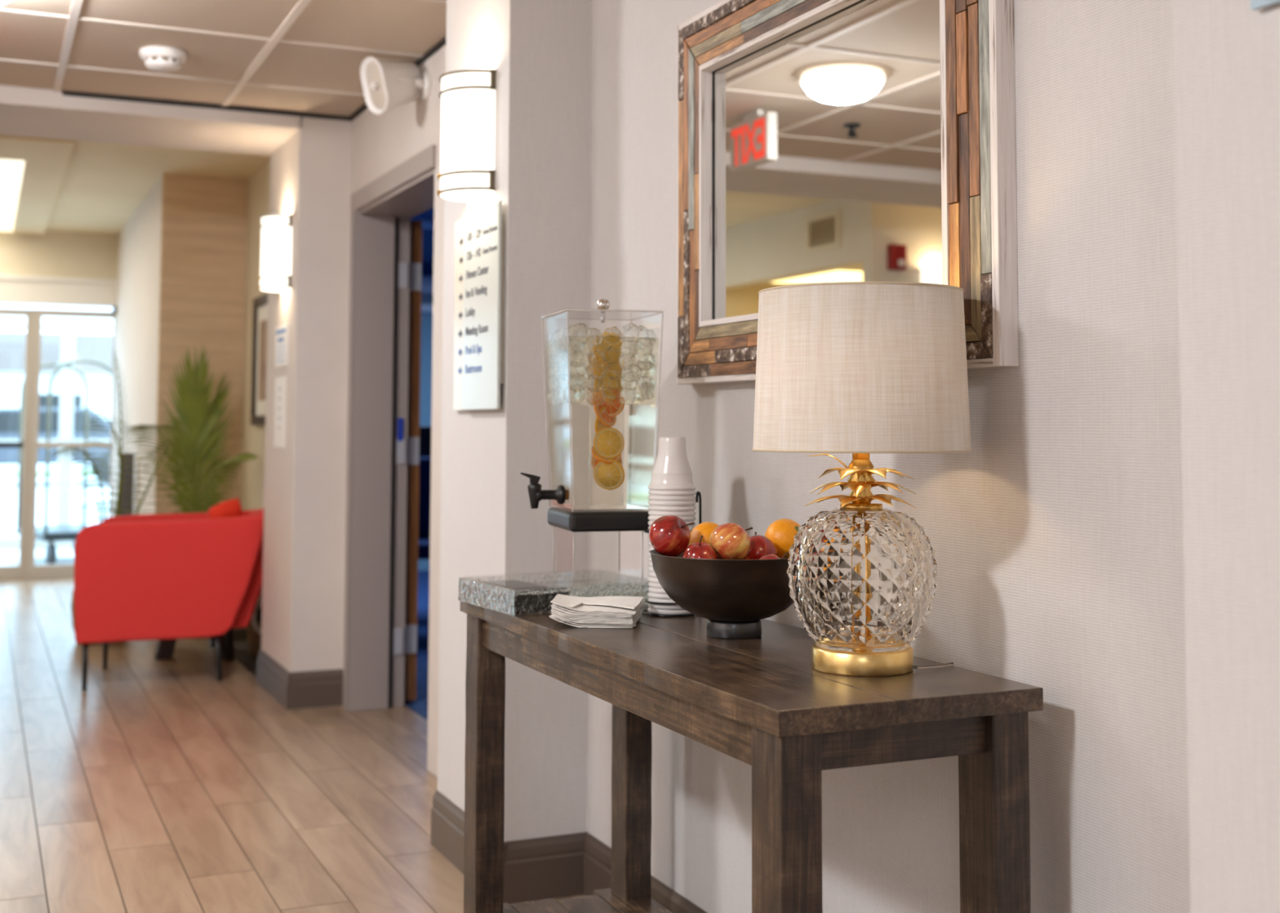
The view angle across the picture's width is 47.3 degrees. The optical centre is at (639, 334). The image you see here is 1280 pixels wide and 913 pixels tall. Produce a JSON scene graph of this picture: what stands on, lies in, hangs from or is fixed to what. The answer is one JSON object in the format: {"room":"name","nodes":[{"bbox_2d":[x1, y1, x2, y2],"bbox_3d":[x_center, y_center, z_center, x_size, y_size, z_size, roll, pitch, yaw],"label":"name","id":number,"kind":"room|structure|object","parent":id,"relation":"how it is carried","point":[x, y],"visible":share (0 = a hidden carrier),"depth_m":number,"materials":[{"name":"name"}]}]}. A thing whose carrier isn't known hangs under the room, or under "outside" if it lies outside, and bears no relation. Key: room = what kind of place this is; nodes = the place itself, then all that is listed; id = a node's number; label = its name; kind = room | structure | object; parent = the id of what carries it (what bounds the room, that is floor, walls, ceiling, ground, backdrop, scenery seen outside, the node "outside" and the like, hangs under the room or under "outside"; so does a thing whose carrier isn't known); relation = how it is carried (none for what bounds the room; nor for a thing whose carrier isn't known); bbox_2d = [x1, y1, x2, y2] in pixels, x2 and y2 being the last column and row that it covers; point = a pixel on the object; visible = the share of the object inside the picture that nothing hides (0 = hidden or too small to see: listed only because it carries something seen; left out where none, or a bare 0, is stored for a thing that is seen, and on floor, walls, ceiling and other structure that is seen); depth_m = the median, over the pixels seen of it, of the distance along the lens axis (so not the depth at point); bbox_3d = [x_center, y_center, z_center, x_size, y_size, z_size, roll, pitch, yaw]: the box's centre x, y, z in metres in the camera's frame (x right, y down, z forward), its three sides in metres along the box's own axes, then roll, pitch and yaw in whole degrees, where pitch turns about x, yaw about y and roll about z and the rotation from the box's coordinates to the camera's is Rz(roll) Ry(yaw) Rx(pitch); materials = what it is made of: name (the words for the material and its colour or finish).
{"room":"hotel lobby","nodes":[
{"label":"hotel lobby","id":0,"kind":"room"},
{"bbox_2d":[0,303,113,326],"bbox_3d":[-6.047,0.446,12.913,5.600,2.900,0.120,2,-4,-24],"label":"wall","id":1,"kind":"structure","parent":0,"point":[3,318],"depth_m":13.25,"materials":[{"name":"white paint"}]},
{"bbox_2d":[0,323,69,548],"bbox_3d":[-5.513,0.909,13.085,0.700,2.000,0.065,2,-4,-24],"label":"door","id":2,"kind":"structure","parent":1,"relation":"in","point":[5,542],"depth_m":13.18,"materials":[{"name":"silver metal"}]},
{"bbox_2d":[62,324,113,546],"bbox_3d":[-4.839,0.930,13.388,0.780,2.000,0.065,2,-4,-24],"label":"door","id":3,"kind":"structure","parent":1,"relation":"in","point":[73,329],"depth_m":13.24,"materials":[{"name":"silver metal"}]},
{"bbox_2d":[0,230,117,279],"bbox_3d":[-6.215,0.392,9.697,5.250,2.600,0.120,2,-4,-24],"label":"wall","id":4,"kind":"structure","parent":0,"point":[51,253],"depth_m":10.60,"materials":[{"name":"paint"}]},
{"bbox_2d":[0,307,34,580],"bbox_3d":[-4.737,0.773,10.333,0.790,1.930,0.065,2,-4,-24],"label":"door","id":5,"kind":"structure","parent":4,"relation":"in","point":[19,571],"depth_m":10.46,"materials":[{"name":"silver metal"}]},
{"bbox_2d":[0,274,117,307],"bbox_3d":[-4.936,-0.333,10.292,2.430,0.200,0.170,2,-4,-24],"label":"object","id":6,"kind":"structure","parent":4,"relation":"attached to","point":[29,290],"depth_m":10.55,"materials":[{"name":"white plastic"}]},
{"bbox_2d":[26,308,115,579],"bbox_3d":[-4.095,0.791,10.589,0.590,1.930,0.065,2,-4,-24],"label":"door","id":7,"kind":"structure","parent":4,"relation":"in","point":[64,570],"depth_m":10.49,"materials":[{"name":"silver metal"}]},
{"bbox_2d":[111,173,163,516],"bbox_3d":[-3.030,0.391,9.521,0.527,2.600,2.920,2,-4,-24],"label":"wall","id":8,"kind":"structure","parent":0,"point":[140,240],"depth_m":9.04,"materials":[{"name":"paint"}]},
{"bbox_2d":[0,84,302,155],"bbox_3d":[-3.826,-1.059,5.089,5.541,0.368,0.648,2,-4,-24],"label":"beam","id":9,"kind":"structure","parent":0,"point":[28,112],"depth_m":5.77,"materials":[{"name":"paint"}]},
{"bbox_2d":[45,140,270,234],"bbox_3d":[-4.878,-1.026,7.399,5.720,0.150,5.520,2,-4,-24],"label":"ceiling","id":10,"kind":"structure","parent":0,"point":[103,184],"depth_m":8.20,"materials":[{"name":"paint"}]},
{"bbox_2d":[0,134,75,234],"bbox_3d":[-4.244,-0.867,8.500,1.590,0.045,3.740,2,-4,-24],"label":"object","id":11,"kind":"object","parent":10,"relation":"attached to","point":[46,160],"visible":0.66,"depth_m":7.99,"materials":[{"name":"paint"}]},
{"bbox_2d":[0,159,25,231],"bbox_3d":[-4.362,-0.839,8.774,1.160,0.012,3.140,2,-4,-24],"label":"ceiling light panel","id":12,"kind":"object","parent":11,"relation":"attached to","point":[11,171],"visible":0.8,"depth_m":8.56,"materials":[{"name":"white"}]},
{"bbox_2d":[155,173,248,513],"bbox_3d":[-2.453,0.298,8.175,0.463,2.380,0.016,2,-4,-24],"label":"panel","id":13,"kind":"object","parent":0,"point":[204,219],"visible":0.5,"depth_m":8.21,"materials":[{"name":"wood"}]},
{"bbox_2d":[0,0,446,264],"bbox_3d":[-1.397,-1.067,3.666,9.000,0.102,14.300,2,-4,-24],"label":"ceiling","id":14,"kind":"structure","parent":0,"point":[295,55],"depth_m":4.82,"materials":[{"name":"tile"}]},
{"bbox_2d":[138,45,186,71],"bbox_3d":[-1.591,-0.911,4.877,0.154,0.062,0.154,2,-4,-24],"label":"smoke detector","id":15,"kind":"object","parent":14,"relation":"attached to","point":[157,58],"visible":1,"depth_m":4.83,"materials":[{"name":"white plastic"}]},
{"bbox_2d":[146,56,180,62],"bbox_3d":[-1.591,-0.905,4.877,0.108,0.014,0.108,2,-4,-24],"label":"grille","id":16,"kind":"object","parent":15,"relation":"attached to","point":[148,59],"depth_m":4.83,"materials":[{"name":"white"}]},
{"bbox_2d":[416,218,434,228],"bbox_3d":[-1.280,-0.667,8.861,0.150,0.045,0.150,2,-4,-24],"label":"ceiling detector","id":17,"kind":"object","parent":14,"relation":"attached to","point":[426,223],"visible":0.65,"depth_m":8.80,"materials":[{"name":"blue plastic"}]},
{"bbox_2d":[0,546,584,912],"bbox_3d":[-2.030,1.434,4.897,9.000,0.062,18.258,2,-4,-24],"label":"floor","id":18,"kind":"structure","parent":0,"point":[168,785],"depth_m":4.47,"materials":[{"name":"brown wood"}]},
{"bbox_2d":[15,359,111,564],"bbox_3d":[-4.623,1.023,11.806,0.560,1.613,0.900,3,-4,-36],"label":"luggage cart","id":19,"kind":"object","parent":18,"relation":"on","point":[46,532],"visible":0.45,"depth_m":11.57,"materials":[{"name":"silver metal"}]},
{"bbox_2d":[71,590,119,644],"bbox_3d":[-2.747,1.435,7.463,0.300,0.260,0.300,2,-4,-24],"label":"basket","id":20,"kind":"object","parent":18,"relation":"on","point":[73,597],"visible":0.1,"depth_m":7.37,"materials":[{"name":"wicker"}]},
{"bbox_2d":[48,349,190,528],"bbox_3d":[-2.574,0.692,7.163,0.581,1.235,0.547,-1,-4,21],"label":"palm plant","id":21,"kind":"object","parent":20,"relation":"in","point":[117,511],"visible":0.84,"depth_m":7.20,"materials":[{"name":"plant"}]},
{"bbox_2d":[118,452,134,515],"bbox_3d":[-3.155,1.191,8.942,0.105,0.930,0.120,2,-4,-24],"label":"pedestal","id":22,"kind":"object","parent":18,"relation":"on","point":[129,469],"visible":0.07,"depth_m":8.94,"materials":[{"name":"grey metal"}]},
{"bbox_2d":[73,507,263,690],"bbox_3d":[-2.049,1.150,6.502,0.917,0.714,0.625,2,-4,-24],"label":"armchair","id":23,"kind":"object","parent":18,"relation":"on","point":[150,576],"visible":0.91,"depth_m":6.20,"materials":[{"name":"red fabric"}]},
{"bbox_2d":[206,497,242,518],"bbox_3d":[-1.869,0.845,6.577,0.117,0.216,0.206,-3,-5,37],"label":"throw pillow","id":24,"kind":"object","parent":23,"relation":"on","point":[230,508],"visible":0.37,"depth_m":6.53,"materials":[{"name":"red fabric"}]},
{"bbox_2d":[154,627,235,659],"bbox_3d":[-2.127,1.326,7.069,0.500,0.430,0.500,2,-4,-24],"label":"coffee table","id":25,"kind":"object","parent":18,"relation":"on","point":[165,648],"visible":0.23,"depth_m":6.89,"materials":[{"name":"brown wood"}]},
{"bbox_2d":[247,591,262,655],"bbox_3d":[-1.814,1.396,7.038,0.150,0.290,0.194,2,-4,-24],"label":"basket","id":26,"kind":"object","parent":18,"relation":"on","point":[254,628],"visible":0.38,"depth_m":6.99,"materials":[{"name":"wicker"}]},
{"bbox_2d":[417,457,431,559],"bbox_3d":[-1.083,1.119,7.701,0.480,0.931,0.510,0,-4,-4],"label":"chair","id":27,"kind":"object","parent":18,"relation":"on","point":[424,477],"visible":0.02,"depth_m":7.89,"materials":[{"name":"blue fabric"}]},
{"bbox_2d":[459,600,1043,912],"bbox_3d":[0.084,0.875,2.406,0.402,0.758,1.283,2,-4,-24],"label":"console table","id":28,"kind":"object","parent":18,"relation":"on","point":[761,702],"visible":0.79,"depth_m":1.96,"materials":[{"name":"wood"}]},
{"bbox_2d":[458,569,649,615],"bbox_3d":[-0.156,0.496,2.834,0.315,0.049,0.255,2,-4,-29],"label":"tray","id":29,"kind":"object","parent":28,"relation":"on","point":[522,593],"visible":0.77,"depth_m":2.77,"materials":[{"name":"grey stone"}]},
{"bbox_2d":[520,297,663,582],"bbox_3d":[-0.110,0.201,2.855,0.260,0.544,0.226,1,-4,-16],"label":"beverage dispenser","id":30,"kind":"object","parent":29,"relation":"on","point":[602,452],"visible":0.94,"depth_m":2.78,"materials":[{"name":"glass"}]},
{"bbox_2d":[567,375,584,388],"bbox_3d":[-0.119,0.092,2.767,0.035,0.036,0.033,-3,-5,39],"label":"ice cube","id":31,"kind":"object","parent":30,"relation":"in","point":[578,382],"visible":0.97,"depth_m":2.75,"materials":[{"name":"white"}]},
{"bbox_2d":[569,387,585,401],"bbox_3d":[-0.118,0.112,2.766,0.035,0.035,0.032,0,-4,10],"label":"ice cube","id":32,"kind":"object","parent":30,"relation":"in","point":[579,393],"visible":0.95,"depth_m":2.75,"materials":[{"name":"white"}]},
{"bbox_2d":[568,323,588,336],"bbox_3d":[-0.115,-0.004,2.773,0.034,0.033,0.033,4,-5,-43],"label":"ice cube","id":33,"kind":"object","parent":30,"relation":"in","point":[579,329],"visible":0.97,"depth_m":2.76,"materials":[{"name":"white"}]},
{"bbox_2d":[604,389,618,404],"bbox_3d":[-0.056,0.118,2.783,0.034,0.036,0.036,-3,-5,40],"label":"slice","id":34,"kind":"object","parent":30,"relation":"in","point":[611,396],"visible":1,"depth_m":2.77,"materials":[{"name":"orange"}]},
{"bbox_2d":[603,325,621,339],"bbox_3d":[-0.054,0.003,2.792,0.033,0.036,0.035,3,-5,-40],"label":"ice cube","id":35,"kind":"object","parent":30,"relation":"in","point":[613,331],"visible":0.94,"depth_m":2.78,"materials":[{"name":"white"}]},
{"bbox_2d":[623,389,635,403],"bbox_3d":[-0.024,0.119,2.793,0.034,0.035,0.033,-1,-4,19],"label":"ice cube","id":36,"kind":"object","parent":30,"relation":"in","point":[629,395],"visible":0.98,"depth_m":2.78,"materials":[{"name":"white"}]},
{"bbox_2d":[622,322,639,337],"bbox_3d":[-0.019,-0.004,2.802,0.033,0.035,0.034,0,-4,5],"label":"ice cube","id":37,"kind":"object","parent":30,"relation":"in","point":[629,330],"visible":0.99,"depth_m":2.79,"materials":[{"name":"white"}]},
{"bbox_2d":[638,328,656,342],"bbox_3d":[0.013,0.008,2.812,0.035,0.034,0.033,-3,-5,41],"label":"ice cube","id":38,"kind":"object","parent":30,"relation":"in","point":[648,335],"visible":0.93,"depth_m":2.80,"materials":[{"name":"white"}]},
{"bbox_2d":[640,386,654,397],"bbox_3d":[0.011,0.109,2.804,0.032,0.035,0.035,0,-4,-1],"label":"ice cube","id":39,"kind":"object","parent":30,"relation":"in","point":[646,391],"visible":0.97,"depth_m":2.79,"materials":[{"name":"white"}]},
{"bbox_2d":[549,613,640,627],"bbox_3d":[-0.077,0.494,2.565,0.144,0.018,0.162,0,-4,5],"label":"paper napkin","id":40,"kind":"object","parent":28,"relation":"on","point":[550,615],"visible":0.18,"depth_m":2.49,"materials":[{"name":"paper"}]},
{"bbox_2d":[552,613,639,626],"bbox_3d":[-0.074,0.492,2.568,0.144,0.018,0.162,0,-4,3],"label":"paper napkin","id":41,"kind":"object","parent":40,"relation":"on","point":[553,614],"visible":0.16,"depth_m":2.49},
{"bbox_2d":[554,614,639,625],"bbox_3d":[-0.075,0.490,2.567,0.146,0.018,0.162,0,-4,3],"label":"paper napkin","id":42,"kind":"object","parent":41,"relation":"on","point":[634,622],"visible":0.17,"depth_m":2.49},
{"bbox_2d":[551,610,641,624],"bbox_3d":[-0.075,0.487,2.563,0.145,0.018,0.162,0,-4,5],"label":"paper napkin","id":43,"kind":"object","parent":42,"relation":"on","point":[552,612],"visible":0.22,"depth_m":2.48,"materials":[{"name":"paper"}]},
{"bbox_2d":[551,608,642,622],"bbox_3d":[-0.075,0.485,2.564,0.146,0.018,0.162,0,-4,4],"label":"paper napkin","id":44,"kind":"object","parent":43,"relation":"on","point":[640,610],"visible":0.15,"depth_m":2.49,"materials":[{"name":"paper"}]},
{"bbox_2d":[551,607,640,621],"bbox_3d":[-0.077,0.483,2.565,0.145,0.018,0.162,0,-4,4],"label":"paper napkin","id":45,"kind":"object","parent":44,"relation":"on","point":[640,607],"visible":0.2,"depth_m":2.49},
{"bbox_2d":[551,608,638,619],"bbox_3d":[-0.077,0.481,2.565,0.147,0.018,0.162,0,-4,3],"label":"paper napkin","id":46,"kind":"object","parent":45,"relation":"on","point":[559,611],"visible":0.17,"depth_m":2.49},
{"bbox_2d":[551,606,636,617],"bbox_3d":[-0.076,0.478,2.564,0.148,0.018,0.162,0,-4,3],"label":"paper napkin","id":47,"kind":"object","parent":46,"relation":"on","point":[633,615],"visible":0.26,"depth_m":2.48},
{"bbox_2d":[551,604,631,617],"bbox_3d":[-0.077,0.476,2.564,0.149,0.018,0.162,0,-4,5],"label":"paper napkin","id":48,"kind":"object","parent":47,"relation":"on","point":[552,605],"visible":0.17,"depth_m":2.49,"materials":[{"name":"paper"}]},
{"bbox_2d":[552,600,644,615],"bbox_3d":[-0.074,0.474,2.566,0.148,0.018,0.162,0,-4,5],"label":"paper napkin","id":49,"kind":"object","parent":48,"relation":"on","point":[553,604],"visible":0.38,"depth_m":2.49,"materials":[{"name":"paper"}]},
{"bbox_2d":[551,593,644,608],"bbox_3d":[-0.076,0.468,2.567,0.156,0.015,0.162,0,-4,4],"label":"paper napkin","id":50,"kind":"object","parent":49,"relation":"on","point":[628,602],"visible":1,"depth_m":2.58,"materials":[{"name":"paper"}]},
{"bbox_2d":[555,599,643,613],"bbox_3d":[-0.073,0.471,2.565,0.149,0.018,0.162,0,-4,2],"label":"paper napkin","id":51,"kind":"object","parent":50,"relation":"on","point":[581,607],"visible":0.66,"depth_m":2.51,"materials":[{"name":"paper"}]},
{"bbox_2d":[642,490,701,616],"bbox_3d":[0.058,0.400,2.684,0.107,0.222,0.108,2,-4,-24],"label":"cup holder","id":52,"kind":"object","parent":28,"relation":"on","point":[698,493],"visible":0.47,"depth_m":2.65,"materials":[{"name":"black metal"}]},
{"bbox_2d":[648,606,691,614],"bbox_3d":[0.058,0.460,2.680,0.087,0.096,0.087,2,-4,-24],"label":"paper cup","id":53,"kind":"object","parent":52,"relation":"in","point":[668,611],"visible":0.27,"depth_m":2.64,"materials":[{"name":"white"}]},
{"bbox_2d":[648,602,683,608],"bbox_3d":[0.059,0.451,2.680,0.087,0.096,0.087,2,-4,-24],"label":"paper cup","id":54,"kind":"object","parent":53,"relation":"on","point":[651,605],"visible":0.11,"depth_m":2.64,"materials":[{"name":"white"}]},
{"bbox_2d":[648,436,695,489],"bbox_3d":[0.059,0.237,2.694,0.087,0.096,0.087,2,-4,-24],"label":"paper cup","id":55,"kind":"object","parent":52,"relation":"on","point":[669,463],"visible":1,"depth_m":2.67,"materials":[{"name":"white"}]},
{"bbox_2d":[648,444,696,495],"bbox_3d":[0.059,0.247,2.693,0.087,0.096,0.087,2,-4,-24],"label":"paper cup","id":56,"kind":"object","parent":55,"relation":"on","point":[682,450],"visible":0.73,"depth_m":2.66,"materials":[{"name":"white"}]},
{"bbox_2d":[648,494,695,500],"bbox_3d":[0.059,0.256,2.693,0.087,0.096,0.087,2,-4,-24],"label":"paper cup","id":57,"kind":"object","parent":56,"relation":"on","point":[660,497],"visible":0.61,"depth_m":2.65,"materials":[{"name":"white"}]},
{"bbox_2d":[648,499,695,505],"bbox_3d":[0.059,0.265,2.692,0.087,0.096,0.087,2,-4,-24],"label":"paper cup","id":58,"kind":"object","parent":57,"relation":"on","point":[655,502],"visible":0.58,"depth_m":2.65,"materials":[{"name":"white"}]},
{"bbox_2d":[648,504,695,511],"bbox_3d":[0.059,0.275,2.692,0.087,0.096,0.087,2,-4,-24],"label":"paper cup","id":59,"kind":"object","parent":58,"relation":"on","point":[672,508],"visible":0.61,"depth_m":2.65,"materials":[{"name":"white"}]},
{"bbox_2d":[649,549,794,639],"bbox_3d":[0.155,0.427,2.407,0.279,0.136,0.279,2,-4,-24],"label":"fruit bowl","id":60,"kind":"object","parent":28,"relation":"on","point":[734,596],"visible":0.79,"depth_m":2.31,"materials":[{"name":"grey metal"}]},
{"bbox_2d":[648,514,693,556],"bbox_3d":[0.048,0.332,2.401,0.070,0.070,0.069,1,-4,-16],"label":"apple","id":61,"kind":"object","parent":60,"relation":"in","point":[669,535],"visible":0.98,"depth_m":2.38,"materials":[{"name":"red food"}]},
{"bbox_2d":[682,534,717,559],"bbox_3d":[0.096,0.353,2.337,0.056,0.064,0.056,0,-4,1],"label":"apple","id":62,"kind":"object","parent":60,"relation":"in","point":[700,549],"visible":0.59,"depth_m":2.32,"materials":[{"name":"red food"}]},
{"bbox_2d":[688,521,719,559],"bbox_3d":[0.116,0.350,2.458,0.068,0.068,0.068,0,-4,1],"label":"orange","id":63,"kind":"object","parent":60,"relation":"in","point":[705,529],"visible":0.25,"depth_m":2.44,"materials":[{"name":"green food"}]},
{"bbox_2d":[709,522,752,559],"bbox_3d":[0.144,0.337,2.356,0.067,0.067,0.066,-1,-4,19],"label":"apple","id":64,"kind":"object","parent":60,"relation":"in","point":[729,540],"visible":0.89,"depth_m":2.33,"materials":[{"name":"red food"}]},
{"bbox_2d":[764,518,799,558],"bbox_3d":[0.246,0.347,2.475,0.070,0.070,0.070,0,-4,1],"label":"orange","id":65,"kind":"object","parent":60,"relation":"in","point":[782,531],"visible":0.52,"depth_m":2.45,"materials":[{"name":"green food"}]},
{"label":"apple","id":66,"kind":"object","parent":60,"relation":"in","visible":0},
{"bbox_2d":[743,531,777,559],"bbox_3d":[0.196,0.364,2.428,0.065,0.067,0.065,0,-4,-4],"label":"apple","id":67,"kind":"object","parent":66,"relation":"on","point":[761,545],"visible":0.46,"depth_m":2.40,"materials":[{"name":"red food"}]},
{"bbox_2d":[751,281,972,676],"bbox_3d":[0.317,0.207,2.096,0.312,0.538,0.312,0,-4,1],"label":"table lamp","id":68,"kind":"object","parent":28,"relation":"on","point":[860,369],"visible":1,"depth_m":2.00,"materials":[{"name":"fabric"}]},
{"bbox_2d":[852,453,870,459],"bbox_3d":[0.317,0.133,2.101,0.034,0.094,0.034,2,-4,-24],"label":"socket","id":69,"kind":"object","parent":68,"relation":"attached to","point":[855,455],"depth_m":2.09,"materials":[{"name":"gold metal"}]},
{"bbox_3d":[-2.293,1.447,7.722,0.330,0.270,0.330,2,-4,-24],"label":"basket","id":70,"kind":"object","parent":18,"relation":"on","visible":0},
{"bbox_2d":[124,342,259,513],"bbox_3d":[-2.277,0.685,7.544,0.628,1.299,0.562,0,-4,10],"label":"palm plant","id":71,"kind":"object","parent":70,"relation":"on","point":[198,421],"visible":0.77,"depth_m":7.66,"materials":[{"name":"plant"}]},
{"bbox_3d":[-1.051,1.272,8.460,1.100,0.720,0.500,2,-4,-24],"label":"desk","id":72,"kind":"object","parent":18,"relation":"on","visible":0},
{"bbox_2d":[419,425,431,457],"bbox_3d":[-1.151,0.717,8.405,0.400,0.380,0.180,2,-4,-24],"label":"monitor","id":73,"kind":"object","parent":72,"relation":"on","point":[424,430],"visible":0.02,"depth_m":8.34,"materials":[{"name":"black plastic"}]},
{"bbox_2d":[261,111,351,671],"bbox_3d":[-1.344,0.261,6.130,0.328,2.443,0.648,2,-4,-24],"label":"wall pillar","id":74,"kind":"structure","parent":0,"point":[304,494],"depth_m":5.83,"materials":[{"name":"paint"}]},
{"bbox_2d":[257,213,292,292],"bbox_3d":[-1.508,-0.332,5.997,0.114,0.302,0.219,2,-4,-24],"label":"wall sconce","id":75,"kind":"object","parent":74,"relation":"attached to","point":[276,228],"visible":1,"depth_m":5.92,"materials":[{"name":"white"}]},
{"bbox_2d":[273,376,286,447],"bbox_3d":[-1.489,0.322,6.042,0.004,0.290,0.235,2,-4,-24],"label":"paper notice","id":76,"kind":"object","parent":74,"relation":"attached to","point":[280,382],"visible":1,"depth_m":6.03,"materials":[{"name":"white"}]},
{"bbox_2d":[275,324,288,368],"bbox_3d":[-1.479,0.051,6.033,0.009,0.170,0.240,2,-4,-24],"label":"panel","id":77,"kind":"object","parent":74,"relation":"attached to","point":[282,331],"visible":1,"depth_m":6.01,"materials":[{"name":"white paper"}]},
{"bbox_2d":[422,263,433,275],"bbox_3d":[-0.277,0.439,8.091,3.240,2.343,7.000,2,-4,-24],"label":"wall","id":78,"kind":"structure","parent":0,"point":[427,269],"depth_m":11.27,"materials":[{"name":"blue"}]},
{"bbox_2d":[417,275,433,570],"bbox_3d":[-1.697,0.695,11.166,3.190,2.290,0.110,2,-4,-24],"label":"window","id":79,"kind":"structure","parent":78,"relation":"in","point":[427,284],"depth_m":11.22,"materials":[{"name":"blue glass"}]},
{"bbox_2d":[437,0,591,841],"bbox_3d":[-0.319,0.114,3.745,0.232,2.443,0.531,2,-4,-24],"label":"wall pillar","id":80,"kind":"structure","parent":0,"point":[539,51],"depth_m":3.52,"materials":[{"name":"paint"}]},
{"bbox_2d":[437,68,496,202],"bbox_3d":[-0.451,-0.496,3.660,0.114,0.302,0.219,2,-4,-24],"label":"wall sconce","id":81,"kind":"object","parent":80,"relation":"attached to","point":[468,95],"visible":1,"depth_m":3.59,"materials":[{"name":"white"}]},
{"bbox_2d":[453,200,505,410],"bbox_3d":[-0.405,-0.060,3.640,0.022,0.496,0.380,2,-4,-24],"label":"sign","id":82,"kind":"object","parent":80,"relation":"attached to","point":[480,236],"visible":1,"depth_m":3.59,"materials":[{"name":"beige"}]},
{"bbox_2d":[648,509,695,515],"bbox_3d":[0.059,0.284,2.692,0.087,0.096,0.087,2,-4,-24],"label":"paper cup","id":83,"kind":"object","parent":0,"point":[661,513],"visible":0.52,"depth_m":2.65,"materials":[{"name":"white"}]},
{"bbox_2d":[648,515,695,520],"bbox_3d":[0.059,0.293,2.690,0.087,0.096,0.087,2,-4,-24],"label":"paper cup","id":84,"kind":"object","parent":83,"relation":"on","point":[689,517],"visible":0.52,"depth_m":2.66,"materials":[{"name":"white"}]},
{"bbox_2d":[241,0,1191,912],"bbox_3d":[-0.697,0.110,4.955,0.120,2.600,7.398,2,-4,-24],"label":"wall","id":85,"kind":"structure","parent":0,"point":[1057,541],"depth_m":2.06,"materials":[{"name":"paint"}]},
{"bbox_2d":[62,36,446,120],"bbox_3d":[-1.252,-0.942,4.785,1.091,0.014,2.010,2,-4,-24],"label":"trim","id":86,"kind":"structure","parent":85,"relation":"attached to","point":[442,42],"depth_m":5.65,"materials":[{"name":"black"}]},
{"bbox_2d":[250,293,267,425],"bbox_3d":[-1.948,0.133,7.597,0.030,0.680,0.640,2,-4,-24],"label":"framed picture","id":87,"kind":"object","parent":85,"relation":"attached to","point":[260,317],"visible":0.48,"depth_m":7.75,"materials":[{"name":"brown"}]},
{"bbox_2d":[258,319,267,400],"bbox_3d":[-1.946,0.133,7.598,0.003,0.420,0.360,2,-4,-24],"label":"print","id":88,"kind":"object","parent":87,"relation":"attached to","point":[263,322],"depth_m":7.66},
{"bbox_2d":[244,626,343,709],"bbox_3d":[-1.912,1.461,6.890,0.467,0.140,2.666,2,-4,-24],"label":"baseboard","id":89,"kind":"structure","parent":85,"relation":"attached to","point":[313,688],"depth_m":5.74,"materials":[{"name":"brown"}]},
{"bbox_2d":[342,144,436,711],"bbox_3d":[-0.947,0.447,5.700,0.343,2.020,2.000,2,-4,-24],"label":"door frame","id":90,"kind":"structure","parent":85,"relation":"in","point":[383,464],"depth_m":5.74,"materials":[{"name":"beige paint"}]},
{"bbox_2d":[360,57,431,115],"bbox_3d":[-0.828,-0.826,4.902,0.217,0.200,0.171,2,-4,-24],"label":"wall speaker","id":91,"kind":"object","parent":85,"relation":"attached to","point":[387,85],"visible":1,"depth_m":4.87,"materials":[{"name":"white plastic"}]},
{"bbox_2d":[365,61,385,109],"bbox_3d":[-0.873,-0.826,4.859,0.092,0.156,0.049,-3,-5,43],"label":"grille","id":92,"kind":"object","parent":91,"relation":"attached to","point":[375,70],"depth_m":4.86,"materials":[{"name":"beige"}]},
{"bbox_2d":[431,789,707,912],"bbox_3d":[0.994,1.081,0.718,0.228,0.139,7.010,2,-4,-24],"label":"baseboard","id":93,"kind":"structure","parent":85,"relation":"attached to","point":[554,866],"depth_m":3.41,"materials":[{"name":"brown"}]},
{"bbox_2d":[676,0,1018,384],"bbox_3d":[0.307,-0.301,2.572,0.038,0.752,1.051,2,-4,-24],"label":"wall mirror","id":94,"kind":"object","parent":85,"relation":"attached to","point":[819,140],"visible":0.77,"depth_m":2.51,"materials":[{"name":"brown mirror"}]},
{"bbox_2d":[713,0,942,319],"bbox_3d":[0.317,-0.301,2.581,0.005,0.530,0.827,2,-4,-24],"label":"mirror glass","id":95,"kind":"object","parent":94,"relation":"on","point":[827,138],"depth_m":2.54,"materials":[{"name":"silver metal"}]},
{"bbox_2d":[1173,0,1279,912],"bbox_3d":[1.597,-0.141,-0.395,0.312,2.443,4.352,2,-4,-24],"label":"wall","id":96,"kind":"structure","parent":0,"point":[1227,52],"depth_m":1.45,"materials":[{"name":"paint"}]},
{"bbox_2d":[1250,0,1279,10],"bbox_3d":[0.647,-0.482,1.344,0.012,0.320,0.218,2,-4,-24],"label":"wall sign","id":97,"kind":"object","parent":96,"relation":"attached to","point":[1255,5],"visible":1,"depth_m":1.42,"materials":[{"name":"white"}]},
{"label":"outside","id":98,"kind":"structure","parent":0,"visible":0},
{"bbox_2d":[0,462,109,537],"bbox_3d":[-14.659,4.322,50.538,105.000,0.090,75.500,2,-4,-24],"label":"ground","id":99,"kind":"structure","parent":98,"point":[8,486],"depth_m":21.72,"materials":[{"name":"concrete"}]},
{"bbox_2d":[0,407,111,484],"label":"window","id":100,"kind":"structure","parent":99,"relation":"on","point":[9,417],"depth_m":27.03,"materials":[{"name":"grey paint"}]},
{"bbox_2d":[0,331,112,422],"bbox_3d":[-23.765,2.250,55.068,32.000,4.700,7.200,2,-4,-24],"label":"building","id":101,"kind":"structure","parent":99,"relation":"on","point":[98,347],"depth_m":53.49,"materials":[{"name":"white"}]},
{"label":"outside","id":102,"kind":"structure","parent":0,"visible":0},
{"bbox_2d":[0,467,94,477],"bbox_3d":[-7.975,3.320,35.760,105.000,0.090,4.000,2,-4,-24],"label":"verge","id":103,"kind":"structure","parent":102,"point":[13,472],"depth_m":31.81,"materials":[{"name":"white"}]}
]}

